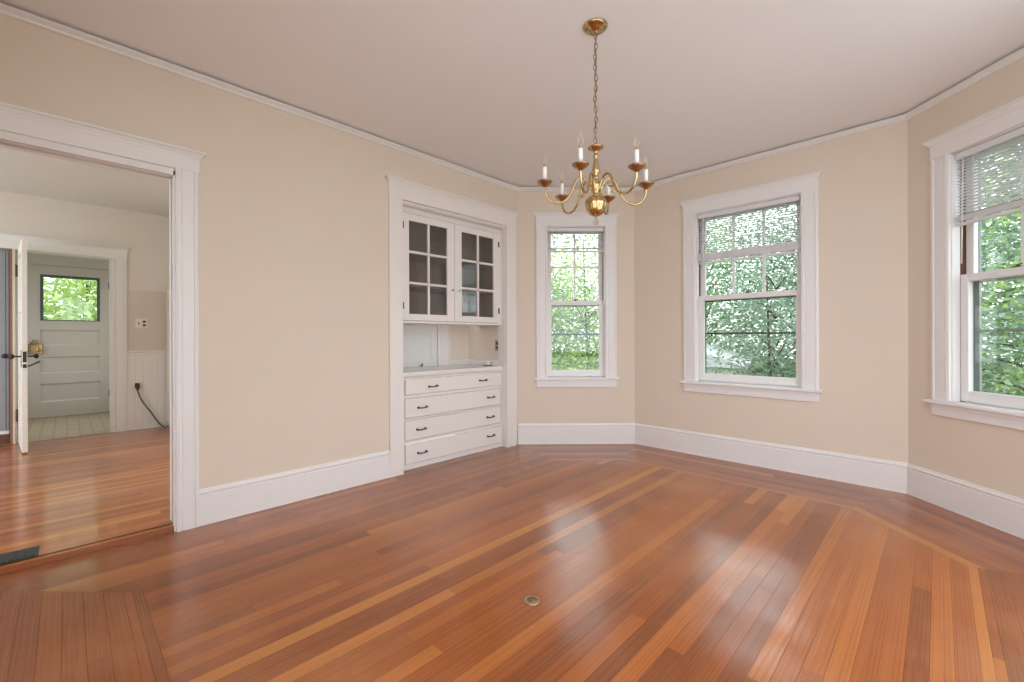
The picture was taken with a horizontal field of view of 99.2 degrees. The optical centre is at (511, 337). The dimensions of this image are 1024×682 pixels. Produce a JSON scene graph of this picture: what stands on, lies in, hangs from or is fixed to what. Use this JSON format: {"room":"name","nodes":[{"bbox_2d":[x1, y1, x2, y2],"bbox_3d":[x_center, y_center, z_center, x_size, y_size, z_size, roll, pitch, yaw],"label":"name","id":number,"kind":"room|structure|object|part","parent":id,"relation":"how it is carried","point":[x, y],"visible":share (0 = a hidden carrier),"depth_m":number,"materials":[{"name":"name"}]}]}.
{"room":"dining room","nodes":[
{"label":"dining room","id":0,"kind":"room"},
{"bbox_2d":[0,249,108,408],"bbox_3d":[-6.572,-0.080,6.410,0.120,2.500,1.870,0,0,44],"label":"wall","id":1,"kind":"structure","parent":0,"point":[32,258],"depth_m":6.29,"materials":[{"name":"beige paint"}]},
{"bbox_2d":[27,264,109,418],"bbox_3d":[-6.444,0.046,6.381,0.146,2.170,0.876,0,0,44],"label":"exterior door","id":2,"kind":"structure","parent":1,"relation":"in","point":[71,376],"depth_m":6.37,"materials":[{"name":"grey paint"}]},
{"bbox_2d":[0,147,168,216],"bbox_3d":[-3.912,-1.613,3.585,3.801,0.100,4.060,0,0,44],"label":"ceiling","id":3,"kind":"structure","parent":0,"point":[21,172],"depth_m":4.41,"materials":[{"name":"paint"}]},
{"bbox_2d":[0,191,169,442],"bbox_3d":[-5.221,-0.227,4.872,0.123,2.785,4.060,0,0,44],"label":"wall","id":4,"kind":"structure","parent":0,"point":[146,235],"depth_m":5.33,"materials":[{"name":"beige paint"}]},
{"bbox_2d":[9,248,14,443],"bbox_3d":[-5.382,0.089,4.699,0.134,2.085,0.037,0,0,44],"label":"trim","id":5,"kind":"structure","parent":4,"relation":"attached to","point":[11,251],"depth_m":4.65,"materials":[{"name":"beige paint"}]},
{"bbox_2d":[0,239,39,452],"bbox_3d":[-5.338,0.085,4.219,0.837,2.092,1.082,0,0,44],"label":"door","id":6,"kind":"structure","parent":4,"relation":"in","point":[4,254],"depth_m":4.62,"materials":[{"name":"white paint"}]},
{"bbox_3d":[-4.834,0.202,4.240,0.051,0.170,0.080,0,0,39],"label":"knob","id":7,"kind":"part","parent":6,"relation":"part of","materials":[{"name":"brown metal"}]},
{"bbox_3d":[-5.017,0.078,4.467,0.695,2.080,0.038,0,0,39],"label":"door","id":8,"kind":"part","parent":6,"relation":"part of","materials":[{"name":"beige paint"}]},
{"bbox_3d":[-4.745,0.185,4.244,0.008,0.105,0.026,0,0,39],"label":"latch plate","id":9,"kind":"part","parent":6,"relation":"part of","materials":[{"name":"brown metal"}]},
{"bbox_3d":[-4.759,0.202,4.332,0.051,0.170,0.080,0,0,39],"label":"knob","id":10,"kind":"part","parent":6,"relation":"part of","materials":[{"name":"brown metal"}]},
{"bbox_2d":[0,233,129,431],"bbox_3d":[-5.401,0.014,4.653,0.172,2.235,1.995,0,0,44],"label":"trim","id":11,"kind":"structure","parent":4,"relation":"attached to","point":[116,255],"depth_m":5.24,"materials":[{"name":"white paint"}]},
{"bbox_2d":[134,383,140,391],"bbox_3d":[-4.621,0.609,5.378,0.008,0.115,0.070,0,0,44],"label":"wall outlet","id":12,"kind":"object","parent":4,"relation":"attached to","point":[135,389],"visible":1,"depth_m":5.37,"materials":[{"name":"white plastic"}]},
{"bbox_2d":[135,319,147,327],"bbox_3d":[-4.597,-0.181,5.408,0.020,0.118,0.118,0,0,44],"label":"wall switch","id":13,"kind":"object","parent":4,"relation":"attached to","point":[139,323],"visible":1,"depth_m":5.41,"materials":[{"name":"white plastic"}]},
{"bbox_2d":[127,350,168,430],"bbox_3d":[-4.255,0.640,5.749,0.034,0.975,1.232,0,0,44],"label":"wainscoting","id":14,"kind":"structure","parent":4,"relation":"attached to","point":[147,368],"depth_m":5.44,"materials":[{"name":"white paint"}]},
{"bbox_2d":[135,383,165,427],"bbox_3d":[-4.491,0.841,5.437,0.323,0.574,0.113,0,0,-21],"label":"power cord","id":15,"kind":"object","parent":4,"relation":"attached to","point":[137,385],"visible":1,"depth_m":5.39,"materials":[{"name":"black rubber"}]},
{"bbox_2d":[0,14,517,488],"bbox_3d":[-1.928,-0.237,2.790,0.140,2.784,5.691,0,0,44],"label":"wall","id":16,"kind":"structure","parent":0,"point":[294,340],"depth_m":2.97,"materials":[{"name":"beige paint"}]},
{"bbox_2d":[0,131,175,531],"bbox_3d":[-2.323,0.069,2.386,0.149,2.175,0.812,0,0,44],"label":"trim","id":17,"kind":"structure","parent":16,"relation":"attached to","point":[8,140],"depth_m":2.57,"materials":[{"name":"white paint"}]},
{"bbox_2d":[0,101,205,531],"bbox_3d":[-2.249,0.011,2.325,0.052,2.290,1.027,0,0,44],"label":"trim","id":18,"kind":"structure","parent":16,"relation":"attached to","point":[15,119],"depth_m":2.61,"materials":[{"name":"white paint"}]},
{"bbox_2d":[0,3,517,190],"bbox_3d":[-1.267,-1.599,3.341,0.040,0.035,3.811,0,0,44],"label":"trim","id":19,"kind":"structure","parent":16,"relation":"attached to","point":[6,10],"depth_m":2.71,"materials":[{"name":"white paint"}]},
{"bbox_2d":[199,450,389,525],"bbox_3d":[-1.467,1.043,3.141,0.022,0.222,1.298,0,0,44],"label":"baseboard","id":20,"kind":"structure","parent":16,"relation":"attached to","point":[218,503],"depth_m":3.03,"materials":[{"name":"white paint"}]},
{"bbox_2d":[384,175,519,477],"bbox_3d":[-0.518,-0.092,4.171,0.163,2.485,1.573,0,0,44],"label":"trim","id":21,"kind":"structure","parent":16,"relation":"attached to","point":[401,192],"depth_m":3.92,"materials":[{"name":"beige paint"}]},
{"bbox_2d":[403,324,496,391],"bbox_3d":[-0.772,-0.029,4.414,0.560,2.360,1.430,0,0,44],"label":"wall","id":22,"kind":"structure","parent":0,"point":[466,342],"depth_m":4.88,"materials":[{"name":"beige paint"}]},
{"bbox_2d":[403,326,436,367],"bbox_3d":[-1.003,0.088,4.452,0.055,0.420,0.590,0,0,44],"label":"hatch","id":23,"kind":"object","parent":22,"relation":"attached to","point":[419,342],"visible":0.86,"depth_m":4.52,"materials":[{"name":"white paint"}]},
{"bbox_2d":[437,325,450,365],"bbox_3d":[-0.741,0.075,4.736,0.033,0.447,0.163,0,0,44],"label":"trim","id":24,"kind":"structure","parent":22,"relation":"attached to","point":[443,331],"depth_m":4.72,"materials":[{"name":"beige paint"}]},
{"bbox_2d":[403,205,500,325],"bbox_3d":[-0.670,-0.650,4.310,0.414,1.033,1.231,0,0,44],"label":"upper cabinet","id":25,"kind":"object","parent":22,"relation":"attached to","point":[452,266],"visible":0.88,"depth_m":4.33,"materials":[{"name":"beige paint"}]},
{"bbox_3d":[-0.757,-0.625,3.983,0.022,0.939,0.565,0,0,44],"label":"door","id":26,"kind":"part","parent":25,"relation":"part of","materials":[{"name":"beige paint"}]},
{"bbox_2d":[409,253,491,269],"bbox_3d":[-0.699,-0.764,4.337,0.304,0.020,1.202,0,0,44],"label":"shelf","id":27,"kind":"object","parent":25,"relation":"attached to","point":[416,259],"depth_m":4.35,"materials":[{"name":"white wood"}]},
{"bbox_2d":[409,284,491,295],"bbox_3d":[-0.698,-0.474,4.337,0.304,0.020,1.202,0,0,44],"label":"shelf","id":28,"kind":"object","parent":25,"relation":"attached to","point":[413,289],"depth_m":4.34,"materials":[{"name":"white wood"}]},
{"bbox_3d":[-0.351,-0.626,4.399,0.022,0.939,0.590,0,0,44],"label":"door","id":29,"kind":"part","parent":25,"relation":"part of","materials":[{"name":"beige paint"}]},
{"bbox_2d":[451,359,497,365],"bbox_3d":[-0.419,0.271,4.738,0.490,0.052,0.289,0,0,44],"label":"baseboard","id":30,"kind":"structure","parent":22,"relation":"attached to","point":[468,361],"depth_m":4.87,"materials":[{"name":"beige paint"}]},
{"bbox_2d":[495,340,497,350],"bbox_3d":[-0.159,0.079,4.679,0.070,0.115,0.008,0,0,44],"label":"wall outlet","id":31,"kind":"object","parent":22,"relation":"attached to","point":[496,341],"visible":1,"depth_m":4.68,"materials":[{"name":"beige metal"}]},
{"bbox_2d":[0,412,1023,681],"bbox_3d":[-2.252,1.149,3.755,10.162,0.055,6.612,0,0,44],"label":"floor","id":32,"kind":"structure","parent":0,"point":[642,563],"depth_m":2.10,"materials":[{"name":"orange wood"}]},
{"bbox_2d":[0,545,39,564],"bbox_3d":[-2.621,1.119,2.170,0.150,0.006,0.360,0,0,44],"label":"floor vent","id":33,"kind":"object","parent":32,"relation":"in","point":[21,554],"visible":1,"depth_m":2.24,"materials":[{"name":"grey metal"}]},
{"bbox_2d":[166,289,169,426],"bbox_3d":[-3.902,0.259,5.583,0.711,1.735,0.750,0,0,44],"label":"refrigerator","id":34,"kind":"object","parent":32,"relation":"on","point":[167,291],"visible":0.08,"depth_m":5.43,"materials":[{"name":"white metal"}]},
{"bbox_2d":[403,371,501,470],"bbox_3d":[-0.706,0.751,4.349,0.542,0.800,1.231,0,0,44],"label":"chest","id":35,"kind":"object","parent":32,"relation":"on","point":[481,421],"visible":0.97,"depth_m":4.14,"materials":[{"name":"beige paint"}]},
{"bbox_3d":[-0.677,0.617,4.350,0.423,0.170,1.151,0,0,44],"label":"drawer","id":36,"kind":"part","parent":35,"relation":"part of","materials":[{"name":"beige paint"}]},
{"bbox_2d":[403,364,501,378],"bbox_3d":[-0.728,0.325,4.369,0.555,0.053,1.229,0,0,44],"label":"countertop","id":37,"kind":"structure","parent":35,"relation":"on","point":[427,371],"depth_m":4.25,"materials":[{"name":"grey paint"}]},
{"bbox_2d":[483,361,491,365],"bbox_3d":[-0.258,0.272,4.717,0.062,0.050,0.096,0,0,44],"label":"junction box","id":38,"kind":"object","parent":37,"relation":"on","point":[486,363],"visible":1,"depth_m":4.68,"materials":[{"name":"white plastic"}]},
{"bbox_3d":[-0.676,0.812,4.350,0.422,0.172,1.151,0,0,44],"label":"drawer","id":39,"kind":"part","parent":35,"relation":"part of","materials":[{"name":"beige paint"}]},
{"bbox_3d":[-0.674,0.431,4.347,0.432,0.131,1.151,0,0,44],"label":"drawer","id":40,"kind":"part","parent":35,"relation":"part of","materials":[{"name":"beige paint"}]},
{"bbox_3d":[-0.673,1.018,4.347,0.430,0.171,1.151,0,0,44],"label":"drawer","id":41,"kind":"part","parent":35,"relation":"part of","materials":[{"name":"beige paint"}]},
{"bbox_2d":[524,596,539,605],"bbox_3d":[0.086,1.145,1.903,0.068,0.008,0.068,0,0,27],"label":"socket","id":42,"kind":"object","parent":32,"relation":"on","point":[529,600],"visible":1,"depth_m":1.90,"materials":[{"name":"gold metal"}]},
{"bbox_2d":[0,0,1023,186],"bbox_3d":[0.533,-1.697,2.328,4.311,0.120,4.882,0,0,44],"label":"ceiling","id":43,"kind":"structure","parent":0,"point":[485,87],"depth_m":2.58,"materials":[{"name":"paint"}]},
{"bbox_2d":[537,18,653,224],"bbox_3d":[0.439,-1.115,2.288,0.606,1.043,0.590,0,0,44],"label":"chandelier","id":44,"kind":"object","parent":43,"relation":"hanging from","point":[596,204],"visible":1,"depth_m":2.27,"materials":[{"name":"gold metal"}]},
{"bbox_3d":[0.170,-0.937,2.269,0.030,0.071,0.030,0,0,44],"label":"bulb","id":45,"kind":"part","parent":44,"relation":"part of","materials":[{"name":"glass"}]},
{"bbox_3d":[0.289,-0.938,2.512,0.030,0.071,0.030,0,0,44],"label":"bulb","id":46,"kind":"part","parent":44,"relation":"part of","materials":[{"name":"glass"}]},
{"bbox_3d":[0.293,-0.772,2.278,0.257,0.147,0.011,0,0,-4],"label":"arm","id":47,"kind":"part","parent":44,"relation":"part of","materials":[{"name":"gold metal"}]},
{"bbox_3d":[0.358,-0.772,2.410,0.011,0.147,0.257,0,0,-34],"label":"arm","id":48,"kind":"part","parent":44,"relation":"part of","materials":[{"name":"gold metal"}]},
{"bbox_3d":[0.321,-0.938,2.046,0.030,0.071,0.030,0,0,44],"label":"bulb","id":49,"kind":"part","parent":44,"relation":"part of","materials":[{"name":"glass"}]},
{"bbox_3d":[0.376,-0.772,2.156,0.012,0.147,0.257,0,0,26],"label":"arm","id":50,"kind":"part","parent":44,"relation":"part of","materials":[{"name":"gold metal"}]},
{"bbox_3d":[0.439,-1.315,2.288,0.011,0.585,0.012,0,0,44],"label":"lamp cord","id":51,"kind":"part","parent":44,"relation":"part of","materials":[{"name":"grey plastic"}]},
{"bbox_3d":[0.439,-1.297,2.288,0.020,0.615,0.020,0,0,44],"label":"chain","id":52,"kind":"part","parent":44,"relation":"part of","materials":[{"name":"gold metal"}]},
{"bbox_3d":[0.441,-0.692,2.288,0.111,0.106,0.111,0,0,44],"label":"lamp shade","id":53,"kind":"part","parent":44,"relation":"part of","materials":[{"name":"gold metal"}]},
{"bbox_3d":[0.505,-0.773,2.421,0.012,0.147,0.257,0,0,26],"label":"arm","id":54,"kind":"part","parent":44,"relation":"part of","materials":[{"name":"gold metal"}]},
{"bbox_3d":[0.523,-0.773,2.166,0.011,0.147,0.257,0,0,-34],"label":"arm","id":55,"kind":"part","parent":44,"relation":"part of","materials":[{"name":"gold metal"}]},
{"bbox_3d":[0.587,-0.773,2.298,0.257,0.147,0.011,0,0,-4],"label":"arm","id":56,"kind":"part","parent":44,"relation":"part of","materials":[{"name":"gold metal"}]},
{"bbox_3d":[0.591,-0.939,2.064,0.030,0.071,0.030,0,0,44],"label":"bulb","id":57,"kind":"part","parent":44,"relation":"part of","materials":[{"name":"glass"}]},
{"bbox_3d":[0.709,-0.939,2.307,0.030,0.071,0.030,0,0,44],"label":"bulb","id":58,"kind":"part","parent":44,"relation":"part of","materials":[{"name":"glass"}]},
{"bbox_2d":[517,192,634,423],"bbox_3d":[0.692,-0.245,4.809,1.274,2.784,0.170,0,0,-1],"label":"wall","id":59,"kind":"structure","parent":0,"point":[535,405],"depth_m":4.72,"materials":[{"name":"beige paint"}]},
{"bbox_2d":[517,187,633,191],"bbox_3d":[0.689,-1.605,4.704,1.274,0.035,0.040,0,0,-1],"label":"trim","id":60,"kind":"structure","parent":59,"relation":"attached to","point":[520,189],"depth_m":4.70,"materials":[{"name":"white paint"}]},
{"bbox_2d":[533,213,619,386],"bbox_3d":[0.695,-0.407,4.791,0.929,1.877,0.246,0,0,-1],"label":"window","id":61,"kind":"structure","parent":59,"relation":"in","point":[606,376],"depth_m":4.71,"materials":[{"name":"white paint"}]},
{"bbox_3d":[0.694,-0.788,4.834,0.624,0.850,0.032,0,0,-1],"label":"sash","id":62,"kind":"part","parent":61,"relation":"part of","materials":[{"name":"white paint"}]},
{"bbox_3d":[0.694,-0.391,4.882,0.649,1.636,0.015,0,0,-1],"label":"storm frame","id":63,"kind":"part","parent":61,"relation":"part of","materials":[{"name":"grey"}]},
{"bbox_2d":[548,228,603,252],"bbox_3d":[0.694,-0.837,4.744,0.605,0.728,0.052,0,0,-1],"label":"window blind","id":64,"kind":"object","parent":61,"relation":"attached to","point":[582,250],"visible":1,"depth_m":4.74,"materials":[{"name":"white plastic"}]},
{"bbox_3d":[0.693,-1.180,4.754,0.605,0.043,0.033,0,0,-1],"label":"head rail","id":65,"kind":"part","parent":64,"relation":"part of","materials":[{"name":"white plastic"}]},
{"bbox_3d":[0.694,-0.943,4.752,0.605,0.019,0.026,0,0,-1],"label":"rail","id":66,"kind":"part","parent":64,"relation":"part of","materials":[{"name":"white plastic"}]},
{"bbox_3d":[0.697,0.007,4.796,0.624,0.832,0.033,0,0,-1],"label":"sash","id":67,"kind":"part","parent":61,"relation":"part of","materials":[{"name":"white paint"}]},
{"bbox_3d":[0.698,0.479,4.791,0.921,0.105,0.246,0,0,-1],"label":"sill","id":68,"kind":"part","parent":61,"relation":"part of","materials":[{"name":"white paint"}]},
{"bbox_2d":[518,423,634,444],"bbox_3d":[0.697,1.036,4.713,1.274,0.222,0.022,0,0,-1],"label":"baseboard","id":69,"kind":"structure","parent":59,"relation":"attached to","point":[544,433],"depth_m":4.71,"materials":[{"name":"white paint"}]},
{"bbox_2d":[634,121,908,462],"bbox_3d":[2.175,-0.250,4.023,2.339,2.784,0.170,0,0,44],"label":"wall","id":70,"kind":"structure","parent":0,"point":[861,409],"depth_m":3.52,"materials":[{"name":"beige paint"}]},
{"bbox_2d":[679,170,822,401],"bbox_3d":[2.163,-0.412,4.009,1.174,1.877,0.246,0,0,44],"label":"window","id":71,"kind":"structure","parent":70,"relation":"in","point":[805,387],"depth_m":3.92,"materials":[{"name":"white paint"}]},
{"bbox_2d":[698,195,800,269],"bbox_3d":[2.129,-0.932,3.975,0.850,0.548,0.052,0,0,44],"label":"window blind","id":72,"kind":"object","parent":71,"relation":"attached to","point":[795,245],"visible":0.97,"depth_m":3.94,"materials":[{"name":"white plastic"}]},
{"bbox_3d":[2.135,-1.185,3.982,0.850,0.043,0.033,0,0,44],"label":"head rail","id":73,"kind":"part","parent":72,"relation":"part of","materials":[{"name":"white plastic"}]},
{"bbox_3d":[2.135,-0.730,3.981,0.850,0.019,0.026,0,0,44],"label":"rail","id":74,"kind":"part","parent":72,"relation":"part of","materials":[{"name":"white plastic"}]},
{"bbox_3d":[2.353,-0.948,3.748,0.003,0.431,0.002,0,0,44],"label":"ladder cord","id":75,"kind":"part","parent":72,"relation":"part of","materials":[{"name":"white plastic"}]},
{"bbox_3d":[2.168,0.002,4.012,0.869,0.832,0.033,0,0,44],"label":"sash","id":76,"kind":"part","parent":71,"relation":"part of","materials":[{"name":"white paint"}]},
{"bbox_3d":[2.192,-0.793,4.040,0.869,0.850,0.032,0,0,44],"label":"sash","id":77,"kind":"part","parent":71,"relation":"part of","materials":[{"name":"white paint"}]},
{"bbox_3d":[2.227,-0.396,4.074,0.894,1.636,0.015,0,0,44],"label":"storm frame","id":78,"kind":"part","parent":71,"relation":"part of","materials":[{"name":"grey"}]},
{"bbox_3d":[2.166,0.474,4.009,1.166,0.105,0.246,0,0,44],"label":"sill","id":79,"kind":"part","parent":71,"relation":"part of","materials":[{"name":"white paint"}]},
{"bbox_2d":[634,115,906,191],"bbox_3d":[2.098,-1.609,3.948,2.199,0.035,0.040,0,0,44],"label":"trim","id":80,"kind":"structure","parent":70,"relation":"attached to","point":[901,118],"depth_m":3.70,"materials":[{"name":"white paint"}]},
{"bbox_2d":[635,423,907,493],"bbox_3d":[2.112,1.031,3.954,2.199,0.222,0.022,0,0,44],"label":"baseboard","id":81,"kind":"structure","parent":70,"relation":"attached to","point":[888,475],"depth_m":3.73,"materials":[{"name":"white paint"}]},
{"bbox_2d":[907,57,1023,498],"bbox_3d":[2.994,-0.253,2.557,0.170,2.784,1.274,0,0,-1],"label":"wall","id":82,"kind":"structure","parent":0,"point":[985,455],"depth_m":2.95,"materials":[{"name":"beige paint"}]},
{"bbox_2d":[904,47,1023,119],"bbox_3d":[2.884,-1.612,2.556,0.040,0.035,1.274,0,0,-1],"label":"trim","id":83,"kind":"structure","parent":82,"relation":"attached to","point":[1019,54],"depth_m":2.75,"materials":[{"name":"white paint"}]},
{"bbox_2d":[907,463,1023,538],"bbox_3d":[2.902,1.028,2.556,0.022,0.222,1.274,0,0,-1],"label":"baseboard","id":84,"kind":"structure","parent":82,"relation":"attached to","point":[998,510],"depth_m":2.75,"materials":[{"name":"white paint"}]},
{"bbox_2d":[922,96,1023,430],"bbox_3d":[2.975,-0.414,2.565,0.246,1.877,0.933,0,0,-1],"label":"window","id":85,"kind":"structure","parent":82,"relation":"in","point":[953,283],"depth_m":2.87,"materials":[{"name":"white paint"}]},
{"bbox_3d":[2.978,0.472,2.565,0.246,0.105,0.925,0,0,-1],"label":"sill","id":86,"kind":"part","parent":85,"relation":"part of","materials":[{"name":"white paint"}]},
{"bbox_2d":[956,126,1023,263],"bbox_3d":[2.926,-0.845,2.565,0.052,0.728,0.605,0,0,-1],"label":"window blind","id":87,"kind":"object","parent":85,"relation":"attached to","point":[1017,133],"visible":1,"depth_m":2.67,"materials":[{"name":"white plastic"}]},
{"bbox_3d":[2.935,-1.187,2.565,0.033,0.043,0.605,0,0,-1],"label":"head rail","id":88,"kind":"part","parent":87,"relation":"part of","materials":[{"name":"white plastic"}]},
{"bbox_3d":[2.935,-0.742,2.565,0.026,0.019,0.605,0,0,-1],"label":"rail","id":89,"kind":"part","parent":87,"relation":"part of","materials":[{"name":"white plastic"}]},
{"bbox_3d":[2.981,-0.001,2.565,0.033,0.832,0.628,0,0,-1],"label":"sash","id":90,"kind":"part","parent":85,"relation":"part of","materials":[{"name":"white paint"}]},
{"bbox_3d":[3.017,-0.796,2.566,0.032,0.850,0.628,0,0,-1],"label":"sash","id":91,"kind":"part","parent":85,"relation":"part of","materials":[{"name":"white paint"}]},
{"bbox_3d":[3.065,-0.399,2.566,0.015,1.636,0.653,0,0,-1],"label":"storm frame","id":92,"kind":"part","parent":85,"relation":"part of","materials":[{"name":"grey"}]},
{"label":"outside","id":93,"kind":"structure","parent":0,"visible":0},
{"bbox_2d":[404,353,1023,434],"bbox_3d":[0.009,2.749,0.000,120.000,0.200,120.000,0,0,44],"label":"ground","id":94,"kind":"structure","parent":93,"point":[993,383],"depth_m":28.06,"materials":[{"name":"green plant"}]},
{"bbox_2d":[44,278,96,320],"bbox_3d":[-9.917,-0.044,10.430,8.332,8.350,7.866,0,0,44],"label":"leafy tree","id":95,"kind":"object","parent":94,"relation":"on","point":[82,305],"visible":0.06,"depth_m":9.11,"materials":[{"name":"green plant"}]},
{"bbox_2d":[407,236,597,413],"bbox_3d":[-0.833,-0.158,16.295,10.721,10.306,10.086,0,0,1],"label":"leafy tree","id":96,"kind":"object","parent":94,"relation":"on","point":[556,273],"visible":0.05,"depth_m":14.66,"materials":[{"name":"green plant"}]},
{"bbox_2d":[552,344,598,369],"bbox_3d":[1.423,2.278,10.668,4.920,4.298,5.019,0,0,37],"label":"leafy tree","id":97,"kind":"object","parent":94,"relation":"on","point":[568,368],"visible":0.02,"depth_m":10.77,"materials":[{"name":"green plant"}]},
{"bbox_2d":[551,234,735,369],"bbox_3d":[2.733,-0.240,14.927,9.579,9.092,9.964,0,0,-23],"label":"leafy tree","id":98,"kind":"object","parent":94,"relation":"on","point":[590,316],"visible":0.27,"depth_m":14.34,"materials":[{"name":"green plant"}]},
{"bbox_2d":[577,207,796,376],"bbox_3d":[6.556,-0.545,14.409,8.532,9.769,9.102,0,0,-16],"label":"leafy tree","id":99,"kind":"object","parent":94,"relation":"on","point":[714,266],"visible":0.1,"depth_m":13.33,"materials":[{"name":"green plant"}]},
{"bbox_2d":[706,343,764,375],"bbox_3d":[4.715,1.384,11.469,3.000,2.500,3.000,0,0,38],"label":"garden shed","id":100,"kind":"object","parent":94,"relation":"on","point":[723,361],"visible":0.07,"depth_m":9.95,"materials":[{"name":"white"}]},
{"bbox_2d":[706,254,796,377],"bbox_3d":[4.145,0.711,6.372,2.919,3.852,2.797,0,0,-29],"label":"leafy tree","id":101,"kind":"object","parent":94,"relation":"on","point":[768,309],"visible":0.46,"depth_m":6.45,"materials":[{"name":"green plant"}]},
{"bbox_2d":[706,206,1016,380],"bbox_3d":[8.341,-0.462,11.952,8.485,9.346,9.075,0,0,-27],"label":"leafy tree","id":102,"kind":"object","parent":94,"relation":"on","point":[788,260],"visible":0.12,"depth_m":11.73,"materials":[{"name":"green plant"}]},
{"bbox_2d":[759,144,1023,395],"bbox_3d":[10.258,-0.776,10.410,8.190,9.978,8.386,0,0,-41],"label":"leafy tree","id":103,"kind":"object","parent":94,"relation":"on","point":[987,292],"visible":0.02,"depth_m":8.91,"materials":[{"name":"green plant"}]},
{"bbox_2d":[981,145,1023,394],"bbox_3d":[6.372,-0.315,4.819,4.401,5.894,4.398,0,0,-16],"label":"leafy tree","id":104,"kind":"object","parent":94,"relation":"on","point":[1011,346],"visible":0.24,"depth_m":5.10,"materials":[{"name":"green plant"}]}
]}

